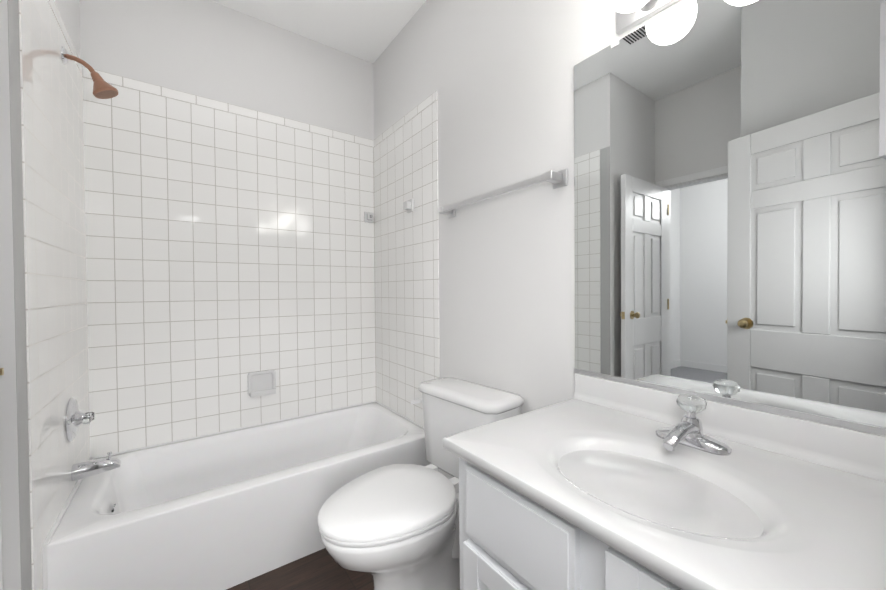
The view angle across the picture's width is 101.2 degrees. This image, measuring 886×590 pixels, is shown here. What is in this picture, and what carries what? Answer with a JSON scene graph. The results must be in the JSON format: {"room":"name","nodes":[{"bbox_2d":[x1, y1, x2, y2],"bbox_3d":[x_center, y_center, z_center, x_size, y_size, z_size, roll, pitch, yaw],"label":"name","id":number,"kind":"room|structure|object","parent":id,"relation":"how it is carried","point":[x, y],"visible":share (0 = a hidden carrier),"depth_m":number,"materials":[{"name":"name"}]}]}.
{"room":"bathroom","nodes":[
{"label":"bathroom","id":0,"kind":"room"},
{"bbox_2d":[0,0,80,589],"bbox_3d":[-1.502,-0.232,1.340,0.121,2.820,0.925,-1,1,-36],"label":"wall","id":1,"kind":"structure","parent":0,"point":[15,514],"depth_m":0.99,"materials":[{"name":"paint"}]},
{"bbox_2d":[79,0,373,139],"bbox_3d":[-1.145,-0.246,2.229,1.740,2.820,0.100,-1,1,-36],"label":"wall","id":2,"kind":"structure","parent":0,"point":[209,49],"depth_m":2.10,"materials":[{"name":"paint"}]},
{"bbox_2d":[18,0,439,589],"bbox_3d":[-0.858,0.033,1.855,1.520,2.266,0.845,-1,1,-36],"label":"wall surround","id":3,"kind":"object","parent":2,"relation":"attached to","point":[191,261],"visible":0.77,"depth_m":2.00,"materials":[{"name":"white tile"}]},
{"bbox_2d":[65,397,94,441],"bbox_3d":[-1.469,0.500,1.483,0.068,0.176,0.176,-1,1,-36],"label":"tub valve","id":4,"kind":"object","parent":3,"relation":"attached to","point":[75,417],"visible":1,"depth_m":1.44,"materials":[{"name":"silver metal"}]},
{"bbox_2d":[61,46,117,98],"bbox_3d":[-1.443,-0.903,1.496,0.164,0.167,0.088,-1,1,-36],"label":"shower head","id":5,"kind":"object","parent":3,"relation":"attached to","point":[102,89],"visible":1,"depth_m":1.49},
{"bbox_2d":[71,452,120,480],"bbox_3d":[-1.444,0.710,1.521,0.146,0.086,0.066,-1,1,-36],"label":"tub spout","id":6,"kind":"object","parent":3,"relation":"attached to","point":[83,470],"visible":1,"depth_m":1.50,"materials":[{"name":"silver metal"}]},
{"bbox_2d":[247,370,275,396],"bbox_3d":[-1.079,0.529,2.177,0.153,0.140,0.058,-1,1,-36],"label":"soap dish","id":7,"kind":"object","parent":3,"relation":"attached to","point":[260,383],"visible":1,"depth_m":2.19,"materials":[{"name":"ceramic"}]},
{"bbox_2d":[364,212,373,222],"bbox_3d":[-0.517,-0.553,2.579,0.068,0.072,0.050,-1,1,-36],"label":"robe hook","id":8,"kind":"object","parent":3,"relation":"attached to","point":[369,217],"visible":1,"depth_m":2.57,"materials":[{"name":"ceramic"}]},
{"bbox_2d":[403,199,413,212],"bbox_3d":[-0.211,-0.538,2.194,0.044,0.072,0.068,-1,1,-36],"label":"robe hook","id":9,"kind":"object","parent":3,"relation":"attached to","point":[408,205],"visible":1,"depth_m":2.18,"materials":[{"name":"ceramic"}]},
{"bbox_2d":[226,548,373,589],"bbox_3d":[-0.670,1.226,1.007,2.440,0.100,2.655,-1,1,-36],"label":"floor","id":10,"kind":"structure","parent":0,"point":[321,569],"depth_m":1.50,"materials":[{"name":"brown wood"}]},
{"bbox_2d":[47,402,429,589],"bbox_3d":[-0.874,0.976,1.900,1.506,0.380,0.750,-1,1,-36],"label":"bathtub","id":11,"kind":"object","parent":10,"relation":"on","point":[225,510],"visible":0.88,"depth_m":1.57,"materials":[{"name":"ceramic"}]},
{"bbox_2d":[318,377,523,589],"bbox_3d":[-0.107,0.789,1.449,0.788,0.753,0.500,-1,1,-36],"label":"toilet","id":12,"kind":"object","parent":10,"relation":"on","point":[392,527],"visible":0.85,"depth_m":1.32,"materials":[{"name":"ceramic"}]},
{"bbox_2d":[443,373,885,589],"bbox_3d":[0.475,0.726,0.807,0.598,0.885,0.793,-1,1,-36],"label":"bathroom vanity","id":13,"kind":"object","parent":10,"relation":"on","point":[594,484],"visible":0.92,"depth_m":0.73,"materials":[{"name":"ceramic"}]},
{"bbox_2d":[656,394,731,455],"bbox_3d":[0.575,0.308,0.872,0.160,0.118,0.160,-1,1,-36],"label":"faucet","id":14,"kind":"object","parent":13,"relation":"on","point":[687,430],"visible":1,"depth_m":0.87,"materials":[{"name":"silver metal"}]},
{"bbox_2d":[210,0,425,62],"bbox_3d":[-0.694,-1.694,0.970,2.440,0.100,2.655,-1,1,-36],"label":"ceiling","id":15,"kind":"structure","parent":0,"point":[368,30],"depth_m":2.19,"materials":[{"name":"paint"}]},
{"bbox_2d":[373,0,687,413],"bbox_3d":[0.296,-0.250,1.632,0.100,2.820,2.555,-1,1,-36],"label":"wall","id":16,"kind":"structure","parent":0,"point":[497,76],"depth_m":1.58,"materials":[{"name":"paint"}]},
{"bbox_2d":[438,169,567,217],"bbox_3d":[0.211,-0.429,1.593,0.078,0.060,0.725,-1,1,-36],"label":"towel bar","id":17,"kind":"object","parent":16,"relation":"attached to","point":[558,179],"visible":1,"depth_m":1.44,"materials":[{"name":"silver metal"}]},
{"bbox_2d":[607,0,678,34],"bbox_3d":[0.661,-0.864,0.858,0.193,0.138,0.610,-1,1,-36],"label":"sconce","id":18,"kind":"object","parent":16,"relation":"attached to","point":[630,14],"visible":1,"depth_m":1.06,"materials":[{"name":"silver metal"}]},
{"bbox_2d":[574,0,885,435],"bbox_3d":[0.704,-0.270,0.972,0.010,1.101,0.802,-1,1,-36],"label":"vanity mirror","id":19,"kind":"object","parent":16,"relation":"attached to","point":[730,198],"visible":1,"depth_m":0.91,"materials":[{"name":"clear glass"}]},
{"bbox_3d":[0.357,-0.232,0.162,1.520,2.820,0.100,-1,1,-36],"label":"wall","id":20,"kind":"structure","parent":0,"visible":0},
{"bbox_2d":[879,0,885,159],"bbox_3d":[0.717,-0.512,0.529,0.420,0.675,0.077,-1,1,-36],"label":"medicine cabinet mirror","id":21,"kind":"object","parent":20,"relation":"attached to","point":[882,125],"visible":1,"depth_m":0.45,"materials":[{"name":"white plastic"}]},
{"bbox_3d":[-1.605,-0.217,0.268,0.100,2.820,0.895,-1,1,-36],"label":"wall","id":22,"kind":"structure","parent":0,"visible":0},
{"bbox_2d":[0,368,3,589],"bbox_3d":[-1.414,0.166,0.722,0.713,2.022,0.149,-1,1,-36],"label":"bedroom door","id":23,"kind":"structure","parent":22,"relation":"in","point":[1,578],"depth_m":0.94,"materials":[{"name":"paint"}]}
]}

